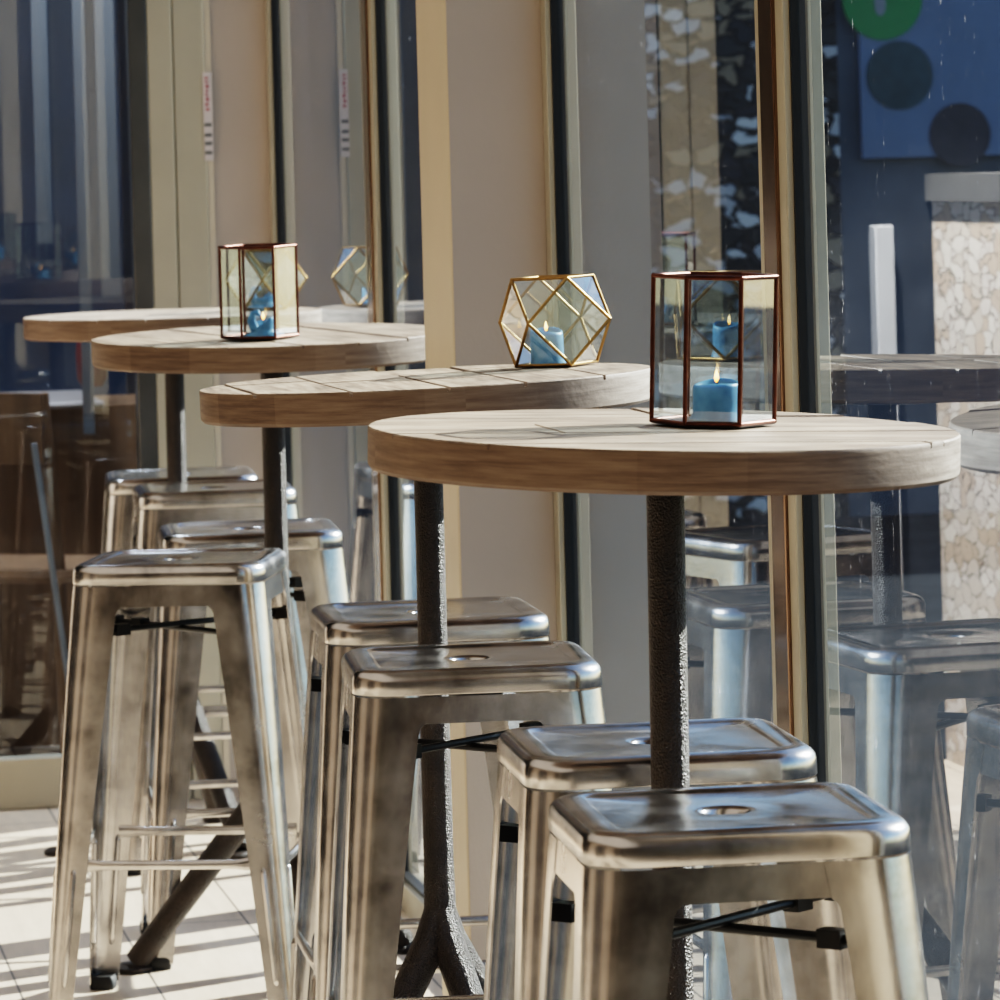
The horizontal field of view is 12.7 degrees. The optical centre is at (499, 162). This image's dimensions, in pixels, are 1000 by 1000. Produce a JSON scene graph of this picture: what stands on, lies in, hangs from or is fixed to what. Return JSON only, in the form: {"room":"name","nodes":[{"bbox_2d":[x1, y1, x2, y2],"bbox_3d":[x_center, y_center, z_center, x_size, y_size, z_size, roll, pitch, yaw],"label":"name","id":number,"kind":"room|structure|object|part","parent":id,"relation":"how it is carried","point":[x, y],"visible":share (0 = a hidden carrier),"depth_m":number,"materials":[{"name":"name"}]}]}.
{"room":"cafe","nodes":[
{"label":"cafe","id":0,"kind":"room"},
{"bbox_2d":[0,0,126,395],"bbox_3d":[-2.851,-0.073,12.585,5.400,3.000,0.100,-2,0,-10],"label":"wall","id":1,"kind":"structure","parent":0,"point":[36,279],"depth_m":12.82,"materials":[{"name":"blue paint"}]},
{"bbox_2d":[117,0,134,393],"bbox_3d":[-0.752,-0.130,11.377,0.120,3.000,3.040,-2,0,-10],"label":"wall","id":2,"kind":"structure","parent":0,"point":[121,30],"depth_m":12.74,"materials":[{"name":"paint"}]},
{"bbox_2d":[0,0,157,809],"bbox_3d":[-1.040,-0.122,9.625,0.572,3.000,0.060,-2,0,-10],"label":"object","id":3,"kind":"structure","parent":2,"relation":"in","point":[26,781],"depth_m":9.64,"materials":[{"name":"beige metal"}]},
{"bbox_3d":[-1.040,-0.122,9.625,0.572,3.000,0.060,-2,0,-10],"label":"rail","id":4,"kind":"part","parent":3,"relation":"part of","materials":[{"name":"beige metal"}]},
{"bbox_2d":[146,0,222,799],"bbox_3d":[-0.702,-0.131,9.720,0.125,3.000,0.116,-2,0,-10],"label":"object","id":5,"kind":"structure","parent":2,"relation":"attached to","point":[175,30],"depth_m":9.67,"materials":[{"name":"beige paint"}]},
{"bbox_2d":[202,72,213,160],"bbox_3d":[-0.628,-0.100,9.676,0.019,0.190,0.002,-2,0,-10],"label":"sticker","id":6,"kind":"object","parent":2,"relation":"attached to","point":[207,80],"visible":1,"depth_m":9.67,"materials":[{"name":"white paper"}]},
{"bbox_2d":[203,0,229,778],"bbox_3d":[-0.642,-0.133,9.767,0.013,3.000,0.166,-2,0,-10],"label":"trim","id":7,"kind":"structure","parent":2,"relation":"attached to","point":[206,17],"depth_m":9.68,"materials":[{"name":"beige paint"}]},
{"bbox_2d":[209,0,271,796],"bbox_3d":[-0.559,-0.135,9.785,0.160,3.000,0.160,-2,0,-10],"label":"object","id":8,"kind":"structure","parent":2,"relation":"attached to","point":[237,27],"depth_m":9.70,"materials":[{"name":"grey paint"}]},
{"bbox_2d":[0,745,442,999],"bbox_3d":[-1.921,1.432,5.590,4.606,0.060,13.980,-2,0,-10],"label":"floor","id":9,"kind":"structure","parent":0,"point":[217,950],"depth_m":8.02,"materials":[{"name":"beige tile"}]},
{"bbox_2d":[0,392,97,752],"bbox_3d":[-1.093,0.950,10.354,0.410,0.862,0.428,-2,0,20],"label":"dining chair","id":10,"kind":"object","parent":9,"relation":"on","point":[25,418],"visible":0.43,"depth_m":10.14,"materials":[{"name":"brown wood"}]},
{"bbox_3d":[-1.186,1.162,10.579,0.031,0.442,0.057,-2,0,-20],"label":"leg","id":11,"kind":"part","parent":10,"relation":"part of","materials":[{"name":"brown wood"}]},
{"bbox_3d":[-1.166,0.602,10.177,0.310,0.160,0.051,-2,0,20],"label":"backrest","id":12,"kind":"part","parent":10,"relation":"part of","materials":[{"name":"brown wood"}]},
{"bbox_3d":[-1.091,0.935,10.363,0.410,0.030,0.410,-2,0,20],"label":"seat","id":13,"kind":"part","parent":10,"relation":"part of","materials":[{"name":"brown wood"}]},
{"bbox_3d":[-1.005,0.947,10.142,0.062,0.861,0.040,-2,0,-34],"label":"leg","id":14,"kind":"part","parent":10,"relation":"part of","materials":[{"name":"brown wood"}]},
{"bbox_2d":[31,443,67,680],"bbox_3d":[-0.973,0.996,9.927,0.103,0.760,0.014,-2,0,-10],"label":"leaning pole","id":15,"kind":"object","parent":9,"relation":"on","point":[34,447],"visible":0.66,"depth_m":9.92,"materials":[{"name":"grey metal"}]},
{"bbox_2d":[0,390,136,747],"bbox_3d":[-1.525,0.984,10.791,1.400,0.815,0.600,-2,0,-10],"label":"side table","id":16,"kind":"object","parent":9,"relation":"on","point":[29,698],"visible":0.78,"depth_m":10.65,"materials":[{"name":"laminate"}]},
{"bbox_2d":[76,342,106,386],"bbox_3d":[-0.979,0.469,10.793,0.076,0.134,0.076,-2,0,-10],"label":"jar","id":17,"kind":"object","parent":16,"relation":"on","point":[100,376],"visible":0.23,"depth_m":10.77,"materials":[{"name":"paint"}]},
{"bbox_2d":[23,307,321,859],"bbox_3d":[-0.645,0.835,9.073,0.600,1.066,0.600,-2,0,-10],"label":"bar table","id":18,"kind":"object","parent":9,"relation":"on","point":[80,326],"visible":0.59,"depth_m":8.95,"materials":[{"name":"brown wood"}]},
{"bbox_3d":[-0.649,0.717,9.073,0.047,0.722,0.047,-2,0,-10],"label":"post","id":19,"kind":"part","parent":18,"relation":"part of","materials":[{"name":"metal"}]},
{"bbox_3d":[-0.612,1.195,9.203,0.044,0.336,0.296,-2,0,10],"label":"leg","id":20,"kind":"part","parent":18,"relation":"part of","materials":[{"name":"metal"}]},
{"bbox_3d":[-0.575,1.194,8.956,0.044,0.336,0.296,-2,0,-28],"label":"leg","id":21,"kind":"part","parent":18,"relation":"part of","materials":[{"name":"metal"}]},
{"bbox_2d":[224,248,307,309],"bbox_3d":[-0.475,0.235,9.123,0.122,0.123,0.122,-2,0,-43],"label":"candle lantern","id":22,"kind":"object","parent":18,"relation":"on","point":[286,251],"visible":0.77,"depth_m":9.10,"materials":[{"name":"gold metal"}]},
{"bbox_2d":[247,285,281,307],"bbox_3d":[-0.477,0.270,9.123,0.074,0.047,0.066,-2,0,0],"label":"pillar candle","id":23,"kind":"object","parent":22,"relation":"in","point":[267,300],"visible":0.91,"depth_m":9.10,"materials":[{"name":"blue wax"}]},
{"bbox_2d":[48,547,304,999],"bbox_3d":[-0.505,0.999,7.260,0.405,0.730,0.405,-2,0,6],"label":"bar stool","id":24,"kind":"object","parent":9,"relation":"on","point":[246,590],"visible":0.9,"depth_m":7.11,"materials":[{"name":"metal"}]},
{"bbox_3d":[-0.672,1.015,7.125,0.124,0.687,0.129,-2,0,-39],"label":"leg","id":25,"kind":"part","parent":24,"relation":"part of","materials":[{"name":"metal"}]},
{"bbox_3d":[-0.683,1.109,7.279,0.013,0.020,0.298,-2,0,6],"label":"foot rail","id":26,"kind":"part","parent":24,"relation":"part of","materials":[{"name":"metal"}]},
{"bbox_3d":[-0.640,1.014,7.427,0.129,0.687,0.124,-2,0,-39],"label":"leg","id":27,"kind":"part","parent":24,"relation":"part of","materials":[{"name":"metal"}]},
{"bbox_3d":[-0.522,1.105,7.080,0.298,0.020,0.013,-2,0,6],"label":"foot rail","id":28,"kind":"part","parent":24,"relation":"part of","materials":[{"name":"metal"}]},
{"bbox_3d":[-0.515,0.655,7.260,0.312,0.042,0.312,-2,0,6],"label":"seat","id":29,"kind":"part","parent":24,"relation":"part of","materials":[{"name":"metal"}]},
{"bbox_3d":[-0.483,1.103,7.440,0.298,0.020,0.013,-2,0,6],"label":"foot rail","id":30,"kind":"part","parent":24,"relation":"part of","materials":[{"name":"metal"}]},
{"bbox_3d":[-0.370,1.007,7.093,0.129,0.687,0.124,-2,0,-39],"label":"leg","id":31,"kind":"part","parent":24,"relation":"part of","materials":[{"name":"metal"}]},
{"bbox_3d":[-0.338,1.006,7.395,0.124,0.687,0.129,-2,0,-39],"label":"leg","id":32,"kind":"part","parent":24,"relation":"part of","materials":[{"name":"metal"}]},
{"bbox_3d":[-0.322,1.099,7.241,0.013,0.020,0.298,-2,0,6],"label":"foot rail","id":33,"kind":"part","parent":24,"relation":"part of","materials":[{"name":"metal"}]},
{"bbox_2d":[101,466,257,709],"bbox_3d":[-0.650,1.003,9.287,0.405,0.730,0.405,-2,0,-6],"label":"bar stool","id":34,"kind":"object","parent":9,"relation":"on","point":[119,485],"visible":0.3,"depth_m":9.14,"materials":[{"name":"metal"}]},
{"bbox_3d":[-0.816,1.019,9.422,0.124,0.687,0.129,-2,0,39],"label":"leg","id":35,"kind":"part","parent":34,"relation":"part of","materials":[{"name":"metal"}]},
{"bbox_3d":[-0.785,1.018,9.120,0.129,0.687,0.124,-2,0,39],"label":"leg","id":36,"kind":"part","parent":34,"relation":"part of","materials":[{"name":"metal"}]},
{"bbox_3d":[-0.659,0.659,9.287,0.312,0.042,0.312,-2,0,-6],"label":"seat","id":37,"kind":"part","parent":34,"relation":"part of","materials":[{"name":"metal"}]},
{"bbox_3d":[-0.666,1.108,9.467,0.298,0.020,0.013,-2,0,-6],"label":"foot rail","id":38,"kind":"part","parent":34,"relation":"part of","materials":[{"name":"metal"}]},
{"bbox_3d":[-0.628,1.107,9.106,0.298,0.020,0.013,-2,0,-6],"label":"foot rail","id":39,"kind":"part","parent":34,"relation":"part of","materials":[{"name":"metal"}]},
{"bbox_2d":[127,479,306,875],"bbox_3d":[-0.554,1.000,8.867,0.405,0.730,0.405,-2,0,-7],"label":"bar stool","id":40,"kind":"object","parent":9,"relation":"on","point":[155,505],"visible":0.35,"depth_m":8.71,"materials":[{"name":"metal"}]},
{"bbox_3d":[-0.723,1.017,8.999,0.124,0.687,0.129,-2,0,38],"label":"leg","id":41,"kind":"part","parent":40,"relation":"part of","materials":[{"name":"metal"}]},
{"bbox_3d":[-0.686,1.016,8.698,0.129,0.687,0.124,-2,0,38],"label":"leg","id":42,"kind":"part","parent":40,"relation":"part of","materials":[{"name":"metal"}]},
{"bbox_3d":[-0.529,1.105,8.687,0.298,0.020,0.013,-2,0,-7],"label":"foot rail","id":43,"kind":"part","parent":40,"relation":"part of","materials":[{"name":"metal"}]},
{"bbox_3d":[-0.564,0.656,8.867,0.312,0.042,0.312,-2,0,-7],"label":"seat","id":44,"kind":"part","parent":40,"relation":"part of","materials":[{"name":"metal"}]},
{"bbox_3d":[-0.573,1.106,9.047,0.298,0.020,0.013,-2,0,-7],"label":"foot rail","id":45,"kind":"part","parent":40,"relation":"part of","materials":[{"name":"metal"}]},
{"bbox_3d":[-0.385,1.008,8.735,0.124,0.687,0.129,-2,0,38],"label":"leg","id":46,"kind":"part","parent":40,"relation":"part of","materials":[{"name":"metal"}]},
{"bbox_2d":[140,518,348,970],"bbox_3d":[-0.427,0.997,7.832,0.405,0.730,0.405,-2,0,-6],"label":"bar stool","id":47,"kind":"object","parent":9,"relation":"on","point":[316,560],"visible":0.58,"depth_m":7.67,"materials":[{"name":"metal"}]},
{"bbox_3d":[-0.595,1.013,7.966,0.124,0.687,0.129,-2,0,39],"label":"leg","id":48,"kind":"part","parent":47,"relation":"part of","materials":[{"name":"metal"}]},
{"bbox_3d":[-0.604,1.107,7.811,0.013,0.020,0.298,-2,0,-6],"label":"foot rail","id":49,"kind":"part","parent":47,"relation":"part of","materials":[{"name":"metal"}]},
{"bbox_3d":[-0.560,1.012,7.664,0.129,0.687,0.124,-2,0,39],"label":"leg","id":50,"kind":"part","parent":47,"relation":"part of","materials":[{"name":"metal"}]},
{"bbox_3d":[-0.404,1.101,7.652,0.298,0.020,0.013,-2,0,-6],"label":"foot rail","id":51,"kind":"part","parent":47,"relation":"part of","materials":[{"name":"metal"}]},
{"bbox_3d":[-0.445,1.102,8.012,0.298,0.020,0.013,-2,0,-6],"label":"foot rail","id":52,"kind":"part","parent":47,"relation":"part of","materials":[{"name":"metal"}]},
{"bbox_3d":[-0.436,0.653,7.832,0.312,0.042,0.312,-2,0,-6],"label":"seat","id":53,"kind":"part","parent":47,"relation":"part of","materials":[{"name":"metal"}]},
{"bbox_3d":[-0.293,1.005,8.000,0.129,0.687,0.124,-2,0,39],"label":"leg","id":54,"kind":"part","parent":47,"relation":"part of","materials":[{"name":"metal"}]},
{"bbox_3d":[-0.259,1.004,7.698,0.124,0.687,0.129,-2,0,39],"label":"leg","id":55,"kind":"part","parent":47,"relation":"part of","materials":[{"name":"metal"}]},
{"bbox_2d":[91,322,424,974],"bbox_3d":[-0.369,0.820,7.545,0.600,1.081,0.607,-2,0,-10],"label":"bar table","id":56,"kind":"object","parent":9,"relation":"on","point":[319,346],"visible":0.65,"depth_m":7.45,"materials":[{"name":"brown wood"}]},
{"bbox_3d":[-0.489,1.176,7.578,0.297,0.365,0.044,-2,0,13],"label":"leg","id":57,"kind":"part","parent":56,"relation":"part of","materials":[{"name":"metal"}]},
{"bbox_2d":[218,243,299,339],"bbox_3d":[-0.399,0.211,7.435,0.132,0.154,0.119,-2,2,-4],"label":"candle lantern","id":58,"kind":"object","parent":56,"relation":"on","point":[273,246],"visible":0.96,"depth_m":7.42,"materials":[{"name":"orange metal"}]},
{"bbox_3d":[-0.397,0.287,7.437,0.127,0.004,0.115,-2,2,-4],"label":"plate","id":59,"kind":"part","parent":58,"relation":"part of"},
{"bbox_2d":[246,310,283,335],"bbox_3d":[-0.389,0.263,7.437,0.064,0.043,0.066,-2,1,0],"label":"pillar candle","id":60,"kind":"object","parent":58,"relation":"in","point":[263,327],"visible":0.99,"depth_m":7.42,"materials":[{"name":"blue wax"}]},
{"bbox_3d":[-0.373,0.691,7.547,0.047,0.700,0.047,-2,0,-10],"label":"post","id":61,"kind":"part","parent":56,"relation":"part of","materials":[{"name":"metal"}]},
{"bbox_3d":[-0.327,1.172,7.420,0.044,0.365,0.297,-2,0,-15],"label":"leg","id":62,"kind":"part","parent":56,"relation":"part of","materials":[{"name":"metal"}]},
{"bbox_3d":[-0.266,1.170,7.640,0.297,0.365,0.044,-2,0,-44],"label":"leg","id":63,"kind":"part","parent":56,"relation":"part of","materials":[{"name":"metal"}]},
{"bbox_2d":[265,0,375,646],"bbox_3d":[-0.355,-0.141,9.038,0.050,3.000,1.376,-2,0,-10],"label":"window","id":64,"kind":"structure","parent":9,"relation":"on","point":[314,71],"depth_m":9.04,"materials":[{"name":"clear glass"}]},
{"bbox_2d":[360,0,383,600],"bbox_3d":[-0.225,-0.144,8.329,0.052,3.000,0.065,-2,0,-10],"label":"trim","id":65,"kind":"structure","parent":9,"relation":"on","point":[363,3],"depth_m":8.31,"materials":[{"name":"brown metal"}]},
{"bbox_2d":[367,0,425,918],"bbox_3d":[-0.092,-0.148,7.611,0.050,3.000,1.395,-2,0,-10],"label":"window","id":66,"kind":"structure","parent":9,"relation":"on","point":[392,33],"depth_m":8.13,"materials":[{"name":"beige metal"}]},
{"bbox_2d":[289,596,549,999],"bbox_3d":[-0.092,0.988,6.292,0.405,0.730,0.405,-2,0,-8],"label":"bar stool","id":67,"kind":"object","parent":9,"relation":"on","point":[336,629],"visible":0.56,"depth_m":6.20,"materials":[{"name":"metal"}]},
{"bbox_3d":[-0.268,1.098,6.267,0.013,0.020,0.298,-2,0,-8],"label":"foot rail","id":68,"kind":"part","parent":67,"relation":"part of","materials":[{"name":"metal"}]},
{"bbox_3d":[-0.263,1.004,6.421,0.124,0.687,0.129,-2,0,37],"label":"leg","id":69,"kind":"part","parent":67,"relation":"part of","materials":[{"name":"metal"}]},
{"bbox_3d":[-0.221,1.003,6.121,0.129,0.687,0.124,-2,0,37],"label":"leg","id":70,"kind":"part","parent":67,"relation":"part of","materials":[{"name":"metal"}]},
{"bbox_3d":[-0.101,0.644,6.292,0.312,0.042,0.312,-2,0,-8],"label":"seat","id":71,"kind":"part","parent":67,"relation":"part of","materials":[{"name":"metal"}]},
{"bbox_3d":[-0.064,1.092,6.113,0.298,0.020,0.013,-2,0,-8],"label":"foot rail","id":72,"kind":"part","parent":67,"relation":"part of","materials":[{"name":"metal"}]},
{"bbox_3d":[-0.114,1.093,6.472,0.298,0.020,0.013,-2,0,-8],"label":"foot rail","id":73,"kind":"part","parent":67,"relation":"part of","materials":[{"name":"metal"}]},
{"bbox_3d":[0.038,0.996,6.464,0.129,0.687,0.124,-2,0,37],"label":"leg","id":74,"kind":"part","parent":67,"relation":"part of","materials":[{"name":"metal"}]},
{"bbox_3d":[0.080,0.995,6.163,0.124,0.687,0.129,-2,0,37],"label":"leg","id":75,"kind":"part","parent":67,"relation":"part of","materials":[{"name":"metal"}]},
{"bbox_2d":[199,363,649,997],"bbox_3d":[-0.084,0.815,5.968,0.601,1.075,0.600,-2,0,-10],"label":"bar table","id":76,"kind":"object","parent":9,"relation":"on","point":[363,398],"visible":0.85,"depth_m":5.91,"materials":[{"name":"brown wood"}]},
{"bbox_3d":[-0.163,1.167,5.869,0.044,0.365,0.297,-2,0,42],"label":"leg","id":77,"kind":"part","parent":76,"relation":"part of","materials":[{"name":"metal"}]},
{"bbox_3d":[-0.088,0.685,5.968,0.047,0.694,0.047,-2,0,-10],"label":"post","id":78,"kind":"part","parent":76,"relation":"part of","materials":[{"name":"metal"}]},
{"bbox_3d":[-0.013,1.163,5.851,0.044,0.365,0.297,-2,0,-28],"label":"leg","id":79,"kind":"part","parent":76,"relation":"part of","materials":[{"name":"metal"}]},
{"bbox_3d":[0.002,1.163,6.076,0.044,0.365,0.297,-2,0,35],"label":"leg","id":80,"kind":"part","parent":76,"relation":"part of","materials":[{"name":"metal"}]},
{"bbox_2d":[498,273,611,367],"bbox_3d":[0.074,0.213,6.103,0.124,0.125,0.123,-2,0,-19],"label":"candle lantern","id":81,"kind":"object","parent":76,"relation":"on","point":[566,277],"visible":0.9,"depth_m":6.08,"materials":[{"name":"gold metal"}]},
{"bbox_2d":[530,321,565,363],"bbox_3d":[0.064,0.243,6.103,0.050,0.058,0.049,-3,0,0],"label":"pillar candle","id":82,"kind":"object","parent":81,"relation":"in","point":[541,352],"visible":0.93,"depth_m":6.08,"materials":[{"name":"blue wax"}]},
{"bbox_2d":[326,640,621,999],"bbox_3d":[-0.029,0.986,5.684,0.405,0.730,0.405,-2,0,-5],"label":"bar stool","id":83,"kind":"object","parent":9,"relation":"on","point":[554,682],"visible":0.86,"depth_m":5.53,"materials":[{"name":"metal"}]},
{"bbox_3d":[-0.195,1.002,5.821,0.124,0.687,0.129,-2,0,40],"label":"leg","id":84,"kind":"part","parent":83,"relation":"part of","materials":[{"name":"metal"}]},
{"bbox_3d":[-0.166,1.002,5.519,0.129,0.687,0.124,-2,0,40],"label":"leg","id":85,"kind":"part","parent":83,"relation":"part of","materials":[{"name":"metal"}]},
{"bbox_3d":[-0.044,1.092,5.865,0.298,0.020,0.013,-2,0,-5],"label":"foot rail","id":86,"kind":"part","parent":83,"relation":"part of","materials":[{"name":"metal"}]},
{"bbox_3d":[-0.039,0.642,5.684,0.312,0.042,0.312,-2,0,-5],"label":"seat","id":87,"kind":"part","parent":83,"relation":"part of","materials":[{"name":"metal"}]},
{"bbox_3d":[0.108,0.994,5.850,0.129,0.687,0.124,-2,0,40],"label":"leg","id":88,"kind":"part","parent":83,"relation":"part of","materials":[{"name":"metal"}]},
{"bbox_3d":[0.137,0.993,5.548,0.124,0.687,0.129,-2,0,40],"label":"leg","id":89,"kind":"part","parent":83,"relation":"part of","materials":[{"name":"metal"}]},
{"bbox_2d":[416,0,556,995],"bbox_3d":[-0.008,-0.150,6.785,0.195,3.000,0.260,-2,0,-10],"label":"trim","id":90,"kind":"structure","parent":9,"relation":"on","point":[430,14],"depth_m":6.73,"materials":[{"name":"beige paint"}]},
{"bbox_2d":[446,0,556,959],"bbox_3d":[-0.009,-0.150,6.651,0.140,3.000,0.004,-2,0,-10],"label":"wall","id":91,"kind":"structure","parent":9,"relation":"on","point":[495,110],"depth_m":6.65,"materials":[{"name":"grey paint"}]},
{"bbox_2d":[484,718,817,999],"bbox_3d":[0.174,0.981,4.825,0.405,0.730,0.405,-2,0,-7],"label":"bar stool","id":92,"kind":"object","parent":9,"relation":"on","point":[535,764],"visible":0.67,"depth_m":4.76,"materials":[{"name":"metal"}]},
{"bbox_3d":[0.004,0.997,4.956,0.124,0.687,0.129,-2,0,38],"label":"leg","id":93,"kind":"part","parent":92,"relation":"part of","materials":[{"name":"metal"}]},
{"bbox_3d":[0.044,0.996,4.655,0.129,0.687,0.124,-2,0,38],"label":"leg","id":94,"kind":"part","parent":92,"relation":"part of","materials":[{"name":"metal"}]},
{"bbox_3d":[0.165,0.637,4.825,0.312,0.042,0.312,-2,0,-7],"label":"seat","id":95,"kind":"part","parent":92,"relation":"part of","materials":[{"name":"metal"}]},
{"bbox_3d":[0.305,0.989,4.995,0.129,0.687,0.124,-2,0,38],"label":"leg","id":96,"kind":"part","parent":92,"relation":"part of","materials":[{"name":"metal"}]},
{"bbox_3d":[0.345,0.988,4.694,0.124,0.687,0.129,-2,0,38],"label":"leg","id":97,"kind":"part","parent":92,"relation":"part of","materials":[{"name":"metal"}]},
{"bbox_2d":[540,0,776,870],"bbox_3d":[0.207,-0.156,5.994,0.050,3.000,1.366,-2,0,-10],"label":"window","id":98,"kind":"structure","parent":9,"relation":"on","point":[592,50],"depth_m":6.35,"materials":[{"name":"beige metal"}]},
{"bbox_3d":[0.203,-0.143,5.993,0.001,2.864,1.284,-2,0,-10],"label":"glass pane","id":99,"kind":"part","parent":98,"relation":"part of","materials":[{"name":"clear glass"}]},
{"bbox_2d":[367,408,960,999],"bbox_3d":[0.178,0.801,4.566,0.605,1.089,0.600,-2,0,-10],"label":"bar table","id":100,"kind":"object","parent":9,"relation":"on","point":[592,451],"visible":0.98,"depth_m":4.43,"materials":[{"name":"brown wood"}]},
{"bbox_3d":[0.172,0.699,4.567,0.050,0.754,0.047,-2,0,-10],"label":"post","id":101,"kind":"part","parent":100,"relation":"part of","materials":[{"name":"metal"}]},
{"bbox_2d":[649,271,778,427],"bbox_3d":[0.219,0.190,4.606,0.113,0.159,0.132,-2,0,33],"label":"candle lantern","id":102,"kind":"object","parent":100,"relation":"on","point":[682,420],"visible":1,"depth_m":4.59,"materials":[{"name":"orange metal"}]},
{"bbox_3d":[0.218,0.265,4.606,0.127,0.004,0.115,1,1,0],"label":"plate","id":103,"kind":"part","parent":102,"relation":"part of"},
{"bbox_2d":[689,369,737,421],"bbox_3d":[0.220,0.237,4.606,0.053,0.053,0.051,-2,0,1],"label":"pillar candle","id":104,"kind":"object","parent":102,"relation":"in","point":[715,399],"visible":0.93,"depth_m":4.59,"materials":[{"name":"blue wax"}]},
{"bbox_2d":[538,782,928,999],"bbox_3d":[0.225,0.979,4.299,0.405,0.730,0.405,-2,0,-7],"label":"bar stool","id":105,"kind":"object","parent":9,"relation":"on","point":[852,931],"visible":1,"depth_m":4.16,"materials":[{"name":"metal"}]},
{"bbox_3d":[0.055,0.996,4.429,0.124,0.687,0.129,-2,0,38],"label":"leg","id":106,"kind":"part","parent":105,"relation":"part of","materials":[{"name":"metal"}]},
{"bbox_3d":[0.094,0.995,4.128,0.129,0.687,0.124,-2,0,38],"label":"leg","id":107,"kind":"part","parent":105,"relation":"part of","materials":[{"name":"metal"}]},
{"bbox_3d":[0.215,0.635,4.299,0.312,0.042,0.312,-2,0,-7],"label":"seat","id":108,"kind":"part","parent":105,"relation":"part of","materials":[{"name":"metal"}]},
{"bbox_3d":[0.356,0.988,4.469,0.129,0.687,0.124,-2,0,38],"label":"leg","id":109,"kind":"part","parent":105,"relation":"part of","materials":[{"name":"metal"}]},
{"bbox_3d":[0.395,0.986,4.168,0.124,0.687,0.129,-2,0,38],"label":"leg","id":110,"kind":"part","parent":105,"relation":"part of","materials":[{"name":"metal"}]},
{"bbox_2d":[757,0,793,735],"bbox_3d":[0.336,-0.159,5.290,0.052,3.000,0.065,-2,0,-10],"label":"trim","id":111,"kind":"structure","parent":9,"relation":"on","point":[766,37],"depth_m":5.27,"materials":[{"name":"brown metal"}]},
{"bbox_2d":[775,0,841,782],"bbox_3d":[0.471,-0.163,4.568,0.050,3.000,1.405,-2,0,-10],"label":"window","id":112,"kind":"structure","parent":9,"relation":"on","point":[798,32],"depth_m":5.22,"materials":[{"name":"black metal"}]},
{"bbox_2d":[642,0,654,407],"bbox_3d":[0.141,-0.144,6.813,0.107,3.020,0.260,-2,0,-10],"label":"trim","id":113,"kind":"structure","parent":0,"point":[643,8],"depth_m":6.70,"materials":[{"name":"grey metal"}]},
{"bbox_3d":[-1.931,-1.648,5.604,4.756,0.100,13.980,-2,0,-10],"label":"ceiling","id":114,"kind":"structure","parent":0,"visible":0},
{"bbox_2d":[31,0,52,243],"bbox_3d":[-1.092,-0.711,10.557,0.036,1.800,0.006,-2,0,-10],"label":"strip","id":115,"kind":"object","parent":114,"relation":"hanging from","point":[38,7],"visible":1,"depth_m":10.55,"materials":[{"name":"grey metal"}]},
{"bbox_2d":[72,0,94,433],"bbox_3d":[-0.995,-0.488,10.574,0.027,2.250,0.006,-2,0,-10],"label":"window frame","id":116,"kind":"structure","parent":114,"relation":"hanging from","point":[77,5],"depth_m":10.57,"materials":[{"name":"grey metal"}]},
{"bbox_2d":[94,0,120,296],"bbox_3d":[-0.940,-0.650,10.585,0.044,1.930,0.006,-2,0,-10],"label":"strip","id":117,"kind":"object","parent":114,"relation":"hanging from","point":[103,9],"visible":1,"depth_m":10.58,"materials":[{"name":"grey metal"}]},
{"label":"outside","id":118,"kind":"structure","parent":0,"visible":0},
{"bbox_2d":[685,510,999,999],"bbox_3d":[7.261,1.214,11.467,15.594,0.080,29.000,-2,0,-10],"label":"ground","id":119,"kind":"structure","parent":118,"point":[918,595],"depth_m":11.66,"materials":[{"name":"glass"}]},
{"bbox_2d":[644,0,999,523],"bbox_3d":[2.661,-0.162,17.438,8.394,2.920,0.400,-2,0,-10],"label":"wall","id":120,"kind":"structure","parent":119,"relation":"on","point":[921,235],"depth_m":16.98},
{"bbox_2d":[842,0,999,165],"bbox_3d":[1.722,-0.577,17.032,0.885,1.180,0.040,-2,0,-10],"label":"wall sign","id":121,"kind":"object","parent":120,"relation":"attached to","point":[929,70],"visible":1,"depth_m":17.00,"materials":[{"name":"blue paint"}]}
]}

